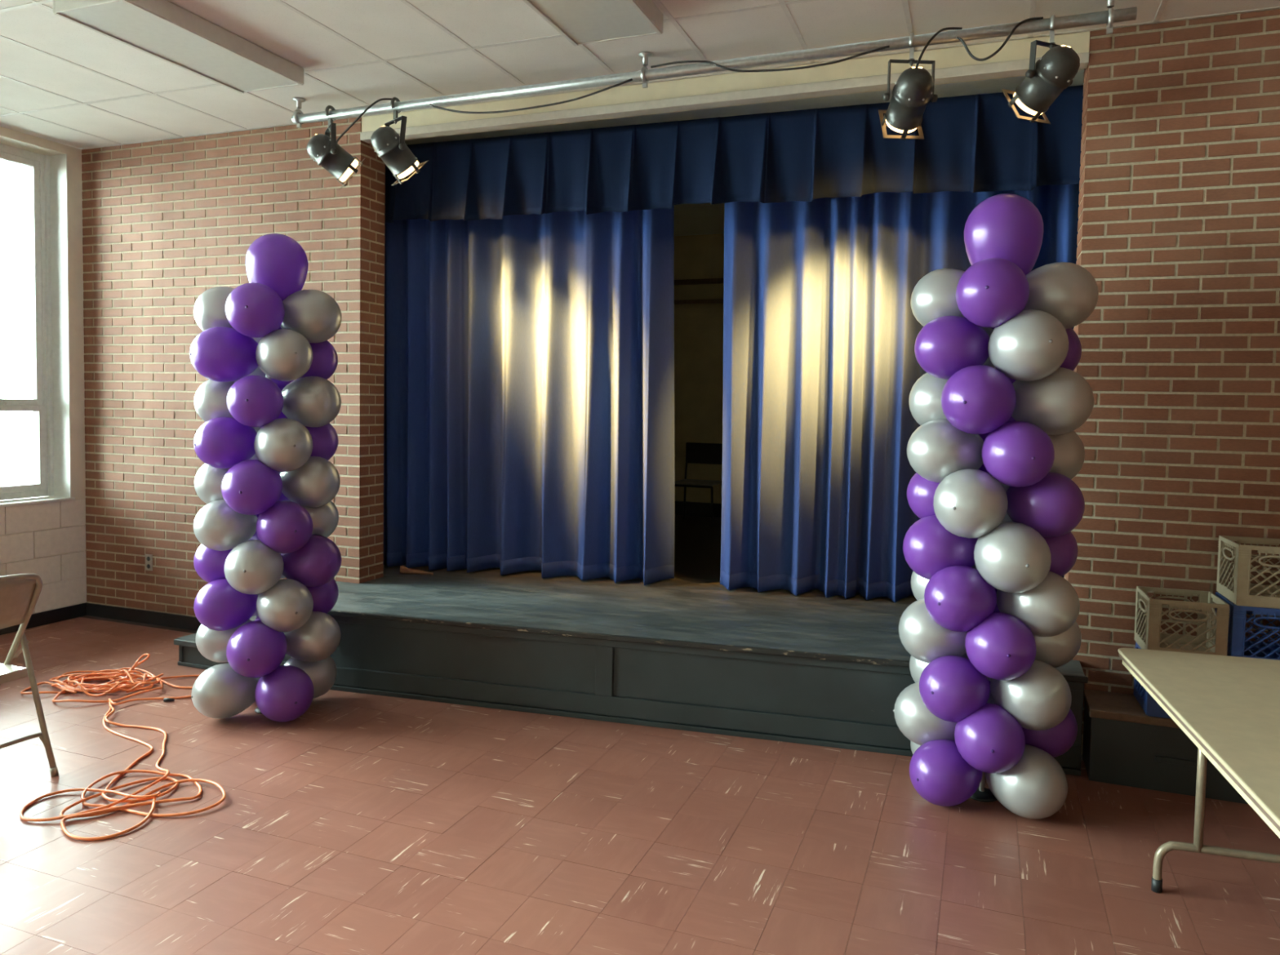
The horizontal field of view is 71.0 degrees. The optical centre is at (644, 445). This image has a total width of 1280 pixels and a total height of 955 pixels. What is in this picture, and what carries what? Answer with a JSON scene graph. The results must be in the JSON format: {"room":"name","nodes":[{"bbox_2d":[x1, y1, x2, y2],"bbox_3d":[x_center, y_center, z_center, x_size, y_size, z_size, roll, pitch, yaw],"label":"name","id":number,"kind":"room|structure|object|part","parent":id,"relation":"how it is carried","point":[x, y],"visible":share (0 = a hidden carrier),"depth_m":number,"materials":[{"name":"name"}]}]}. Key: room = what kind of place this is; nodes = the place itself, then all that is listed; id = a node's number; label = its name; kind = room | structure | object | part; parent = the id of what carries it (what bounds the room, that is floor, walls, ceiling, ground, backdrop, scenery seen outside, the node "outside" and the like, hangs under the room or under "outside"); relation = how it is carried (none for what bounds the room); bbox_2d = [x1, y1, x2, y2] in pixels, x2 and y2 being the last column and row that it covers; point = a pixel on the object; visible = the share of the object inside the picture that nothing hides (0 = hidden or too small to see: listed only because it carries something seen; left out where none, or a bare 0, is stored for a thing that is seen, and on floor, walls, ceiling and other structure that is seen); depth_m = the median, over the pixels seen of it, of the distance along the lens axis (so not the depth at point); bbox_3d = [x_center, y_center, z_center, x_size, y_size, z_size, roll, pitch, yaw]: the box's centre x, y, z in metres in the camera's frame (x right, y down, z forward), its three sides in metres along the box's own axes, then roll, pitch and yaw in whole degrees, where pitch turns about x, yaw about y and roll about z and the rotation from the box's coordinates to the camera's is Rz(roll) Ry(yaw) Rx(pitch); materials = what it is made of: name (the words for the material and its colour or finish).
{"room":"event venue","nodes":[
{"label":"event venue","id":0,"kind":"room"},
{"bbox_2d":[0,126,86,613],"bbox_3d":[-5.725,-0.312,3.345,0.320,3.533,7.500,2,3,21],"label":"wall","id":1,"kind":"structure","parent":0,"point":[47,540],"depth_m":6.66,"materials":[{"name":"beige paint"}]},
{"bbox_2d":[0,143,75,506],"bbox_3d":[-4.660,-0.844,6.002,0.297,2.555,1.540,2,3,21],"label":"window","id":2,"kind":"structure","parent":1,"relation":"in","point":[50,404],"depth_m":6.67,"materials":[{"name":"metal"}]},
{"bbox_3d":[-4.630,-1.185,6.359,0.006,1.705,0.585,2,3,21],"label":"pane","id":3,"kind":"part","parent":2,"relation":"part of","materials":[{"name":"clear glass"}]},
{"bbox_3d":[-4.626,-1.185,6.358,0.050,1.795,0.675,2,3,21],"label":"sash","id":4,"kind":"part","parent":2,"relation":"part of","materials":[{"name":"metal"}]},
{"bbox_3d":[-4.637,0.026,6.410,0.073,0.630,0.675,2,3,21],"label":"sash","id":5,"kind":"part","parent":2,"relation":"part of","materials":[{"name":"metal"}]},
{"bbox_3d":[-4.647,0.423,6.047,0.222,0.020,1.540,2,3,21],"label":"sill","id":6,"kind":"part","parent":2,"relation":"part of","materials":[{"name":"white paint"}]},
{"bbox_2d":[0,603,86,635],"bbox_3d":[-5.601,1.389,3.357,0.016,0.098,7.484,2,3,21],"label":"baseboard","id":7,"kind":"structure","parent":1,"relation":"attached to","point":[51,616],"depth_m":6.60,"materials":[{"name":"black plastic"}]},
{"bbox_2d":[81,116,385,617],"bbox_3d":[-3.149,-0.423,6.505,2.840,3.513,0.255,2,3,21],"label":"wall","id":8,"kind":"structure","parent":0,"point":[166,223],"depth_m":6.42,"materials":[{"name":"brick"}]},
{"bbox_2d":[85,602,201,631],"bbox_3d":[-3.170,1.289,6.441,2.360,0.098,0.016,2,3,21],"label":"baseboard","id":9,"kind":"structure","parent":8,"relation":"attached to","point":[161,619],"depth_m":6.64,"materials":[{"name":"black plastic"}]},
{"bbox_2d":[145,554,152,570],"bbox_3d":[-3.655,0.863,6.609,0.069,0.120,0.011,2,3,21],"label":"wall outlet","id":10,"kind":"object","parent":8,"relation":"attached to","point":[148,557],"visible":1,"depth_m":6.60,"materials":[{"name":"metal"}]},
{"bbox_2d":[384,84,1083,222],"bbox_3d":[0.311,-1.700,5.410,4.804,0.550,0.126,2,3,18],"label":"valance","id":11,"kind":"object","parent":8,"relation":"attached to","point":[972,143],"visible":0.73,"depth_m":5.33,"materials":[{"name":"blue fabric"}]},
{"bbox_2d":[0,615,1279,954],"bbox_3d":[-1.152,1.624,1.732,10.100,0.060,7.995,2,3,21],"label":"floor","id":12,"kind":"structure","parent":0,"point":[357,824],"depth_m":3.45,"materials":[{"name":"red tile"}]},
{"bbox_2d":[0,573,58,777],"bbox_3d":[-2.946,1.005,3.846,0.595,0.931,0.476,2,3,21],"label":"folding chair","id":13,"kind":"object","parent":12,"relation":"on","point":[20,593],"visible":1,"depth_m":3.93,"materials":[{"name":"beige metal"}]},
{"bbox_3d":[-3.001,1.005,3.868,0.421,0.039,0.386,2,3,21],"label":"seat","id":14,"kind":"part","parent":13,"relation":"part of","materials":[{"name":"beige metal"}]},
{"bbox_3d":[-2.753,0.679,3.760,0.135,0.230,0.391,2,3,21],"label":"backrest","id":15,"kind":"part","parent":13,"relation":"part of","materials":[{"name":"beige metal"}]},
{"bbox_3d":[-2.957,0.998,3.850,0.552,0.917,0.426,2,3,21],"label":"frame","id":16,"kind":"part","parent":13,"relation":"part of","materials":[{"name":"beige metal"}]},
{"bbox_3d":[-2.698,1.147,3.993,0.217,0.610,0.024,2,3,21],"label":"leg","id":17,"kind":"part","parent":13,"relation":"part of","materials":[{"name":"beige metal"}]},
{"bbox_2d":[19,653,226,840],"bbox_3d":[-2.509,1.367,4.558,1.094,0.143,2.418,-1,3,-35],"label":"extension cord","id":18,"kind":"object","parent":12,"relation":"on","point":[126,686],"visible":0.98,"depth_m":4.06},
{"bbox_2d":[173,616,256,669],"bbox_3d":[-2.526,1.221,5.814,0.665,0.315,0.662,2,3,21],"label":"steps","id":19,"kind":"structure","parent":12,"relation":"on","point":[189,655],"depth_m":5.60,"materials":[{"name":"black paint"}]},
{"bbox_2d":[189,233,341,722],"bbox_3d":[-2.013,0.158,4.798,0.713,2.552,0.714,2,3,21],"label":"balloon column","id":20,"kind":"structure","parent":12,"relation":"on","point":[268,484],"depth_m":4.59,"materials":[{"name":"purple rubber"}]},
{"bbox_3d":[-2.037,1.425,4.860,0.138,0.014,0.138,2,3,21],"label":"plate","id":21,"kind":"part","parent":20,"relation":"part of","materials":[{"name":"silver metal"}]},
{"bbox_2d":[256,564,1088,776],"bbox_3d":[0.265,1.215,5.349,7.450,0.470,1.902,2,3,21],"label":"stage","id":22,"kind":"object","parent":12,"relation":"on","point":[811,668],"visible":0.54,"depth_m":4.90,"materials":[{"name":"black paint"}]},
{"bbox_2d":[400,565,433,574],"bbox_3d":[-1.599,0.874,6.294,0.243,0.058,0.064,1,3,7],"label":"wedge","id":23,"kind":"object","parent":22,"relation":"on","point":[403,570],"visible":1,"depth_m":6.28,"materials":[{"name":"brown wood"}]},
{"bbox_3d":[-1.237,1.171,5.074,2.027,0.262,0.004,2,3,15],"label":"panel","id":24,"kind":"part","parent":22,"relation":"part of","materials":[{"name":"black paint"}]},
{"bbox_2d":[382,205,675,585],"bbox_3d":[-0.919,-0.506,6.282,2.293,2.822,0.283,2,3,13],"label":"stage curtain","id":25,"kind":"object","parent":22,"relation":"on","point":[529,364],"visible":0.83,"depth_m":6.22,"materials":[{"name":"blue fabric"}]},
{"bbox_3d":[-0.141,1.390,4.776,4.514,0.104,0.022,2,3,15],"label":"rail","id":26,"kind":"part","parent":22,"relation":"part of","materials":[{"name":"black paint"}]},
{"bbox_3d":[-0.135,1.052,4.761,4.514,0.041,0.022,2,3,15],"label":"rail","id":27,"kind":"part","parent":22,"relation":"part of","materials":[{"name":"black paint"}]},
{"bbox_3d":[0.892,1.236,4.499,2.188,0.262,0.004,2,3,15],"label":"panel","id":28,"kind":"part","parent":22,"relation":"part of","materials":[{"name":"black paint"}]},
{"bbox_2d":[720,183,1079,603],"bbox_3d":[1.689,-0.429,5.642,2.448,2.822,0.276,2,3,14],"label":"stage curtain","id":29,"kind":"object","parent":22,"relation":"on","point":[821,368],"visible":0.5,"depth_m":5.72,"materials":[{"name":"blue fabric"}]},
{"bbox_2d":[893,193,1098,818],"bbox_3d":[1.501,0.234,3.886,0.757,2.610,0.749,2,3,21],"label":"balloon column","id":30,"kind":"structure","parent":12,"relation":"on","point":[995,453],"depth_m":3.66,"materials":[{"name":"purple rubber"}]},
{"bbox_3d":[1.481,1.531,3.945,0.138,0.014,0.138,2,3,21],"label":"plate","id":31,"kind":"part","parent":30,"relation":"part of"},
{"bbox_2d":[1082,688,1248,804],"bbox_3d":[2.512,1.382,4.093,0.910,0.335,0.333,2,3,21],"label":"step","id":32,"kind":"structure","parent":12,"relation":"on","point":[1124,745],"depth_m":4.04,"materials":[{"name":"black paint"}]},
{"bbox_2d":[1133,641,1171,718],"bbox_3d":[2.441,1.079,4.104,0.312,0.264,0.312,2,3,19],"label":"crate","id":33,"kind":"object","parent":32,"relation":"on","point":[1149,705],"visible":0.08,"depth_m":4.01,"materials":[{"name":"blue plastic"}]},
{"bbox_3d":[2.358,1.067,4.274,0.044,0.258,0.043,2,3,19],"label":"corner post","id":34,"kind":"part","parent":33,"relation":"part of","materials":[{"name":"blue plastic"}]},
{"bbox_3d":[2.298,1.071,4.152,0.010,0.258,0.226,2,3,19],"label":"frame","id":35,"kind":"part","parent":33,"relation":"part of","materials":[{"name":"blue plastic"}]},
{"bbox_3d":[2.271,1.077,4.019,0.044,0.258,0.043,2,3,19],"label":"corner post","id":36,"kind":"part","parent":33,"relation":"part of","materials":[{"name":"blue plastic"}]},
{"bbox_3d":[2.392,1.082,3.961,0.226,0.258,0.010,2,3,19],"label":"frame","id":37,"kind":"part","parent":33,"relation":"part of","materials":[{"name":"blue plastic"}]},
{"bbox_2d":[1133,586,1230,655],"bbox_3d":[2.438,0.813,4.092,0.312,0.264,0.312,2,3,19],"label":"crate","id":38,"kind":"object","parent":33,"relation":"on","point":[1211,626],"visible":0.97,"depth_m":4.00,"materials":[{"name":"beige plastic"}]},
{"bbox_3d":[2.356,0.801,4.262,0.044,0.258,0.043,2,3,19],"label":"corner post","id":39,"kind":"part","parent":38,"relation":"part of","materials":[{"name":"beige plastic"}]},
{"bbox_3d":[2.295,0.806,4.140,0.010,0.258,0.226,2,3,19],"label":"frame","id":40,"kind":"part","parent":38,"relation":"part of","materials":[{"name":"beige plastic"}]},
{"bbox_3d":[2.269,0.812,4.008,0.044,0.258,0.043,2,3,19],"label":"corner post","id":41,"kind":"part","parent":38,"relation":"part of","materials":[{"name":"beige plastic"}]},
{"bbox_3d":[2.487,0.805,4.234,0.226,0.258,0.010,2,3,19],"label":"frame","id":42,"kind":"part","parent":38,"relation":"part of","materials":[{"name":"beige plastic"}]},
{"bbox_3d":[2.389,0.817,3.949,0.226,0.258,0.010,2,3,19],"label":"frame","id":43,"kind":"part","parent":38,"relation":"part of","materials":[{"name":"beige plastic"}]},
{"bbox_3d":[2.608,0.810,4.176,0.044,0.258,0.043,2,3,19],"label":"corner post","id":44,"kind":"part","parent":38,"relation":"part of","materials":[{"name":"beige plastic"}]},
{"bbox_3d":[2.581,0.816,4.043,0.010,0.258,0.226,2,3,19],"label":"frame","id":45,"kind":"part","parent":38,"relation":"part of","materials":[{"name":"beige plastic"}]},
{"bbox_3d":[2.521,0.820,3.922,0.044,0.258,0.043,2,3,19],"label":"corner post","id":46,"kind":"part","parent":38,"relation":"part of","materials":[{"name":"beige plastic"}]},
{"bbox_3d":[2.578,1.412,3.906,0.630,0.025,0.012,2,3,21],"label":"rail","id":47,"kind":"part","parent":32,"relation":"part of","materials":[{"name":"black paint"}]},
{"bbox_3d":[2.746,1.089,3.993,0.312,0.264,0.312,2,3,20],"label":"crate","id":48,"kind":"object","parent":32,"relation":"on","visible":0},
{"bbox_2d":[1213,591,1279,660],"bbox_3d":[2.743,0.824,3.981,0.312,0.264,0.312,2,3,20],"label":"crate","id":49,"kind":"object","parent":48,"relation":"on","point":[1238,646],"visible":0.5,"depth_m":3.88,"materials":[{"name":"blue plastic"}]},
{"bbox_3d":[2.663,0.812,4.153,0.044,0.258,0.043,2,3,20],"label":"corner post","id":50,"kind":"part","parent":49,"relation":"part of","materials":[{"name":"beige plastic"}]},
{"bbox_3d":[2.601,0.816,4.032,0.010,0.258,0.226,2,3,20],"label":"frame","id":51,"kind":"part","parent":49,"relation":"part of","materials":[{"name":"blue plastic"}]},
{"bbox_3d":[2.572,0.822,3.900,0.044,0.258,0.043,2,3,20],"label":"corner post","id":52,"kind":"part","parent":49,"relation":"part of","materials":[{"name":"blue plastic"}]},
{"bbox_2d":[1216,535,1279,608],"bbox_3d":[2.750,0.559,3.964,0.312,0.264,0.312,2,3,19],"label":"crate","id":53,"kind":"object","parent":49,"relation":"on","point":[1242,592],"visible":1,"depth_m":3.88,"materials":[{"name":"beige plastic"}]},
{"bbox_3d":[2.667,0.547,4.134,0.044,0.258,0.043,2,3,19],"label":"corner post","id":54,"kind":"part","parent":53,"relation":"part of","materials":[{"name":"beige plastic"}]},
{"bbox_3d":[2.607,0.552,4.013,0.010,0.258,0.226,2,3,19],"label":"frame","id":55,"kind":"part","parent":53,"relation":"part of","materials":[{"name":"beige plastic"}]},
{"bbox_3d":[2.580,0.557,3.880,0.044,0.258,0.043,2,3,19],"label":"corner post","id":56,"kind":"part","parent":53,"relation":"part of","materials":[{"name":"beige plastic"}]},
{"bbox_3d":[2.799,0.551,4.107,0.226,0.258,0.010,2,3,19],"label":"frame","id":57,"kind":"part","parent":53,"relation":"part of","materials":[{"name":"beige plastic"}]},
{"bbox_3d":[2.701,0.562,3.821,0.226,0.258,0.010,2,3,19],"label":"frame","id":58,"kind":"part","parent":53,"relation":"part of","materials":[{"name":"beige plastic"}]},
{"bbox_3d":[2.794,0.816,4.123,0.226,0.258,0.010,2,3,20],"label":"frame","id":59,"kind":"part","parent":49,"relation":"part of","materials":[{"name":"blue plastic"}]},
{"bbox_3d":[2.691,0.827,3.839,0.226,0.258,0.010,2,3,20],"label":"frame","id":60,"kind":"part","parent":49,"relation":"part of","materials":[{"name":"blue plastic"}]},
{"bbox_2d":[1117,648,1279,893],"bbox_3d":[2.029,1.236,2.678,0.762,0.742,1.830,2,3,15],"label":"folding table","id":61,"kind":"object","parent":12,"relation":"on","point":[1228,707],"visible":1,"depth_m":3.01,"materials":[{"name":"laminate"}]},
{"bbox_3d":[1.942,1.145,3.129,0.030,0.547,0.028,2,3,15],"label":"post","id":62,"kind":"part","parent":61,"relation":"part of","materials":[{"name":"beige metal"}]},
{"bbox_2d":[0,0,1279,235],"bbox_3d":[-0.166,-2.058,3.724,10.320,0.121,12.700,2,3,21],"label":"ceiling","id":63,"kind":"structure","parent":0,"point":[63,81],"depth_m":4.70,"materials":[{"name":"white paint"}]},
{"bbox_3d":[-4.482,-2.166,5.415,0.408,0.017,1.086,2,3,21],"label":"panel","id":64,"kind":"part","parent":63,"relation":"part of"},
{"bbox_3d":[-3.307,-2.068,3.782,0.546,0.017,1.086,2,3,21],"label":"panel","id":65,"kind":"part","parent":63,"relation":"part of","materials":[{"name":"white"}]},
{"bbox_3d":[-4.004,-2.149,5.234,0.566,0.017,1.086,2,3,21],"label":"panel","id":66,"kind":"part","parent":63,"relation":"part of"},
{"bbox_3d":[-2.384,-2.091,4.617,0.536,0.017,1.086,2,3,21],"label":"panel","id":67,"kind":"part","parent":63,"relation":"part of","materials":[{"name":"white"}]},
{"bbox_3d":[-4.148,-2.201,6.289,0.408,0.017,0.738,2,3,21],"label":"panel","id":68,"kind":"part","parent":63,"relation":"part of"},
{"bbox_3d":[-3.453,-2.129,5.024,0.566,0.017,1.086,2,3,21],"label":"panel","id":69,"kind":"part","parent":63,"relation":"part of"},
{"bbox_3d":[-3.671,-2.183,6.107,0.566,0.017,0.738,2,3,21],"label":"panel","id":70,"kind":"part","parent":63,"relation":"part of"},
{"bbox_3d":[-2.911,-2.110,4.818,0.546,0.017,1.086,2,3,21],"label":"panel","id":71,"kind":"part","parent":63,"relation":"part of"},
{"bbox_3d":[-3.120,-2.164,5.898,0.566,0.017,0.738,2,3,21],"label":"panel","id":72,"kind":"part","parent":63,"relation":"part of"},
{"bbox_2d":[53,0,303,93],"bbox_3d":[-2.295,-2.028,4.532,0.450,0.091,1.110,2,3,21],"label":"ceiling light","id":73,"kind":"object","parent":63,"relation":"attached to","point":[164,30],"visible":1,"depth_m":4.42,"materials":[{"name":"white plastic"}]},
{"bbox_3d":[-2.578,-2.144,5.692,0.546,0.017,0.738,2,3,21],"label":"panel","id":74,"kind":"part","parent":63,"relation":"part of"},
{"bbox_3d":[-1.865,-2.073,4.420,0.526,0.017,1.086,2,3,21],"label":"panel","id":75,"kind":"part","parent":63,"relation":"part of","materials":[{"name":"white"}]},
{"bbox_3d":[-2.050,-2.126,5.491,0.536,0.017,0.738,2,3,21],"label":"panel","id":76,"kind":"part","parent":63,"relation":"part of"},
{"bbox_3d":[-1.532,-2.108,5.294,0.526,0.017,0.738,2,3,21],"label":"panel","id":77,"kind":"part","parent":63,"relation":"part of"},
{"bbox_3d":[-1.351,-2.053,4.225,0.526,0.017,1.086,2,3,21],"label":"panel","id":78,"kind":"part","parent":63,"relation":"part of","materials":[{"name":"white"}]},
{"bbox_3d":[-1.018,-2.089,5.098,0.526,0.017,0.738,2,3,21],"label":"panel","id":79,"kind":"part","parent":63,"relation":"part of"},
{"bbox_3d":[-0.833,-2.035,4.027,0.536,0.017,1.086,2,3,21],"label":"panel","id":80,"kind":"part","parent":63,"relation":"part of","materials":[{"name":"white"}]},
{"bbox_3d":[-0.499,-2.070,4.901,0.536,0.017,0.738,2,3,21],"label":"panel","id":81,"kind":"part","parent":63,"relation":"part of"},
{"bbox_2d":[522,0,663,46],"bbox_3d":[-0.326,-1.957,3.762,0.460,0.091,1.110,2,3,21],"label":"ceiling light","id":82,"kind":"object","parent":63,"relation":"attached to","point":[580,22],"visible":1,"depth_m":4.06,"materials":[{"name":"white plastic"}]},
{"bbox_3d":[0.015,-2.053,4.706,0.516,0.017,0.738,2,3,21],"label":"panel","id":83,"kind":"part","parent":63,"relation":"part of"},
{"bbox_3d":[-0.319,-2.017,3.832,0.516,0.017,1.086,2,3,21],"label":"panel","id":84,"kind":"part","parent":63,"relation":"part of","materials":[{"name":"white"}]},
{"bbox_2d":[291,0,1137,128],"bbox_3d":[-0.013,-1.955,4.687,4.571,0.169,0.090,2,3,21],"label":"pipe","id":85,"kind":"object","parent":63,"relation":"hanging from","point":[1110,16],"visible":1,"depth_m":4.48,"materials":[{"name":"silver metal"}]},
{"bbox_2d":[306,105,364,189],"bbox_3d":[-1.868,-1.809,5.415,0.327,0.473,0.251,-1,3,-33],"label":"spotlight","id":86,"kind":"object","parent":85,"relation":"hanging from","point":[324,150],"visible":0.97,"depth_m":5.35,"materials":[{"name":"metal"}]},
{"bbox_3d":[-1.839,-1.739,5.303,0.036,0.036,0.024,0,3,-29],"label":"yoke knob","id":87,"kind":"part","parent":86,"relation":"part of","materials":[{"name":"black plastic"}]},
{"bbox_3d":[-1.782,-1.657,5.469,0.114,0.163,0.196,0,3,-29],"label":"gel frame","id":88,"kind":"part","parent":86,"relation":"part of","materials":[{"name":"metal"}]},
{"bbox_2d":[336,97,391,142],"bbox_3d":[-1.660,-1.915,5.287,0.415,0.230,0.037,2,3,19],"label":"power cable","id":89,"kind":"object","parent":85,"relation":"hanging from","point":[382,99],"visible":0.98,"depth_m":5.27,"materials":[{"name":"rubber"}]},
{"bbox_2d":[370,97,428,186],"bbox_3d":[-1.451,-1.785,5.259,0.314,0.490,0.252,-1,4,-41],"label":"spotlight","id":90,"kind":"object","parent":85,"relation":"hanging from","point":[389,146],"visible":0.98,"depth_m":5.19,"materials":[{"name":"metal"}]},
{"bbox_3d":[-1.396,-1.719,5.160,0.035,0.035,0.024,-1,4,-43],"label":"yoke knob","id":91,"kind":"part","parent":90,"relation":"part of","materials":[{"name":"black plastic"}]},
{"bbox_3d":[-1.394,-1.617,5.325,0.140,0.142,0.196,-1,4,-43],"label":"gel frame","id":92,"kind":"part","parent":90,"relation":"part of","materials":[{"name":"metal"}]},
{"bbox_2d":[429,78,632,113],"bbox_3d":[-0.646,-1.884,4.900,1.244,0.101,0.011,2,3,21],"label":"power cable","id":93,"kind":"object","parent":85,"relation":"hanging from","point":[631,79],"visible":1,"depth_m":4.88,"materials":[{"name":"rubber"}]},
{"bbox_2d":[650,45,889,71],"bbox_3d":[0.588,-1.894,4.427,1.201,0.117,0.024,2,3,21],"label":"power cable","id":94,"kind":"object","parent":85,"relation":"hanging from","point":[886,46],"visible":1,"depth_m":4.41,"materials":[{"name":"rubber"}]},
{"bbox_2d":[878,32,937,139],"bbox_3d":[1.248,-1.699,4.235,0.251,0.470,0.329,1,3,3],"label":"spotlight","id":95,"kind":"object","parent":85,"relation":"hanging from","point":[913,89],"visible":0.99,"depth_m":4.19,"materials":[{"name":"metal"}]},
{"bbox_3d":[1.131,-1.634,4.206,0.024,0.035,0.035,1,3,-2],"label":"yoke knob","id":96,"kind":"part","parent":95,"relation":"part of","materials":[{"name":"black plastic"}]},
{"bbox_3d":[1.240,-1.555,4.345,0.196,0.167,0.108,1,3,-2],"label":"gel frame","id":97,"kind":"part","parent":95,"relation":"part of","materials":[{"name":"metal"}]},
{"bbox_3d":[1.359,-1.631,4.212,0.024,0.035,0.035,1,3,-2],"label":"yoke knob","id":98,"kind":"part","parent":95,"relation":"part of","materials":[{"name":"black plastic"}]},
{"bbox_2d":[915,26,962,69],"bbox_3d":[1.344,-1.820,4.116,0.222,0.206,0.042,0,3,-11],"label":"power cable","id":99,"kind":"object","parent":85,"relation":"hanging from","point":[948,28],"visible":1,"depth_m":4.12,"materials":[{"name":"rubber"}]},
{"bbox_2d":[955,17,1043,61],"bbox_3d":[1.595,-1.828,4.044,0.364,0.174,0.030,2,3,17],"label":"power cable","id":100,"kind":"object","parent":85,"relation":"hanging from","point":[1017,25],"visible":1,"depth_m":4.04,"materials":[{"name":"rubber"}]},
{"bbox_2d":[1000,14,1079,124],"bbox_3d":[1.790,-1.691,4.020,0.252,0.446,0.328,0,3,-26],"label":"spotlight","id":101,"kind":"object","parent":85,"relation":"hanging from","point":[1046,78],"visible":0.99,"depth_m":3.96,"materials":[{"name":"metal"}]},
{"bbox_3d":[1.750,-1.558,4.121,0.196,0.165,0.111,0,3,-22],"label":"gel frame","id":102,"kind":"part","parent":101,"relation":"part of","materials":[{"name":"metal"}]},
{"bbox_3d":[1.696,-1.637,3.953,0.024,0.036,0.036,0,3,-22],"label":"yoke knob","id":103,"kind":"part","parent":101,"relation":"part of","materials":[{"name":"black plastic"}]},
{"bbox_3d":[0.181,-1.999,3.642,0.506,0.017,1.086,2,3,21],"label":"panel","id":104,"kind":"part","parent":63,"relation":"part of","materials":[{"name":"white"}]},
{"bbox_3d":[0.514,-2.034,4.516,0.506,0.017,0.738,2,3,21],"label":"panel","id":105,"kind":"part","parent":63,"relation":"part of","materials":[{"name":"white"}]},
{"bbox_3d":[1.005,-2.016,4.330,0.496,0.017,0.738,2,3,21],"label":"panel","id":106,"kind":"part","parent":63,"relation":"part of","materials":[{"name":"white"}]},
{"bbox_3d":[1.500,-1.999,4.141,0.516,0.017,0.738,2,3,21],"label":"panel","id":107,"kind":"part","parent":63,"relation":"part of","materials":[{"name":"white"}]},
{"bbox_3d":[2.004,-1.981,3.949,0.516,0.017,0.738,2,3,21],"label":"panel","id":108,"kind":"part","parent":63,"relation":"part of","materials":[{"name":"white"}]},
{"bbox_3d":[2.509,-1.963,3.757,0.516,0.017,0.738,2,3,21],"label":"panel","id":109,"kind":"part","parent":63,"relation":"part of","materials":[{"name":"white"}]},
{"bbox_2d":[674,233,724,503],"bbox_3d":[1.896,-0.628,9.394,7.600,3.233,0.150,2,3,21],"label":"wall","id":110,"kind":"structure","parent":0,"point":[698,327],"depth_m":9.80,"materials":[{"name":"paint"}]},
{"bbox_2d":[674,501,721,517],"bbox_3d":[1.841,0.746,9.378,7.600,0.151,0.020,2,3,21],"label":"baseboard","id":111,"kind":"structure","parent":110,"relation":"attached to","point":[692,508],"depth_m":9.85,"materials":[{"name":"black plastic"}]},
{"bbox_2d":[674,298,723,304],"bbox_3d":[1.875,-1.516,9.254,7.600,0.040,0.060,2,3,21],"label":"trim","id":112,"kind":"structure","parent":110,"relation":"attached to","point":[709,300],"depth_m":9.72,"materials":[{"name":"brown wood"}]},
{"bbox_2d":[674,278,724,284],"bbox_3d":[1.879,-1.731,9.244,7.600,0.050,0.060,2,3,21],"label":"trim","id":113,"kind":"structure","parent":110,"relation":"attached to","point":[706,281],"depth_m":9.71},
{"bbox_2d":[404,68,1084,140],"bbox_3d":[0.206,-2.015,5.206,4.645,0.093,0.170,2,3,21],"label":"wall","id":114,"kind":"structure","parent":0,"point":[1082,68],"depth_m":5.21,"materials":[{"name":"paint"}]},
{"bbox_2d":[674,515,915,598],"bbox_3d":[1.263,0.966,7.878,7.600,0.168,3.550,2,3,21],"label":"floor","id":115,"kind":"structure","parent":0,"point":[697,544],"depth_m":7.68,"materials":[{"name":"black wood"}]},
{"bbox_2d":[675,442,722,526],"bbox_3d":[0.560,0.393,9.298,0.464,0.821,0.467,2,3,21],"label":"chair","id":116,"kind":"object","parent":115,"relation":"on","point":[695,452],"visible":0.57,"depth_m":9.45,"materials":[{"name":"black plastic"}]},
{"bbox_3d":[0.431,0.388,9.549,0.044,0.803,0.084,2,3,21],"label":"leg","id":117,"kind":"part","parent":116,"relation":"part of","materials":[{"name":"black plastic"}]},
{"bbox_3d":[0.488,0.414,9.110,0.400,0.023,0.020,2,3,21],"label":"seat rail","id":118,"kind":"part","parent":116,"relation":"part of","materials":[{"name":"black plastic"}]},
{"bbox_3d":[0.549,0.381,9.268,0.420,0.025,0.400,2,3,21],"label":"seat","id":119,"kind":"part","parent":116,"relation":"part of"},
{"bbox_3d":[0.643,0.085,9.488,0.440,0.220,0.030,2,3,21],"label":"backrest","id":120,"kind":"part","parent":116,"relation":"part of","materials":[{"name":"black plastic"}]},
{"bbox_3d":[0.677,0.617,9.035,0.024,0.402,0.052,0,3,-24],"label":"leg","id":121,"kind":"part","parent":116,"relation":"part of","materials":[{"name":"black plastic"}]},
{"bbox_3d":[0.823,0.402,9.399,0.044,0.803,0.084,2,3,21],"label":"leg","id":122,"kind":"part","parent":116,"relation":"part of","materials":[{"name":"black plastic"}]},
{"bbox_2d":[1063,8,1279,755],"bbox_3d":[3.551,-0.184,3.957,3.015,3.513,0.255,2,3,21],"label":"wall","id":123,"kind":"structure","parent":0,"point":[1179,221],"depth_m":4.21,"materials":[{"name":"brick"}]},
{"bbox_2d":[360,31,1089,143],"bbox_3d":[0.158,-1.981,5.083,4.245,0.151,0.087,2,3,21],"label":"header beam","id":124,"kind":"structure","parent":123,"relation":"attached to","point":[952,64],"depth_m":4.94,"materials":[{"name":"paint"}]},
{"label":"outside","id":125,"kind":"structure","parent":0,"visible":0},
{"bbox_2d":[0,423,35,500],"bbox_3d":[-32.463,1.040,17.621,59.670,0.300,120.000,2,3,21],"label":"ground","id":126,"kind":"structure","parent":125,"point":[16,441],"depth_m":33.17,"materials":[{"name":"white"}]}
]}

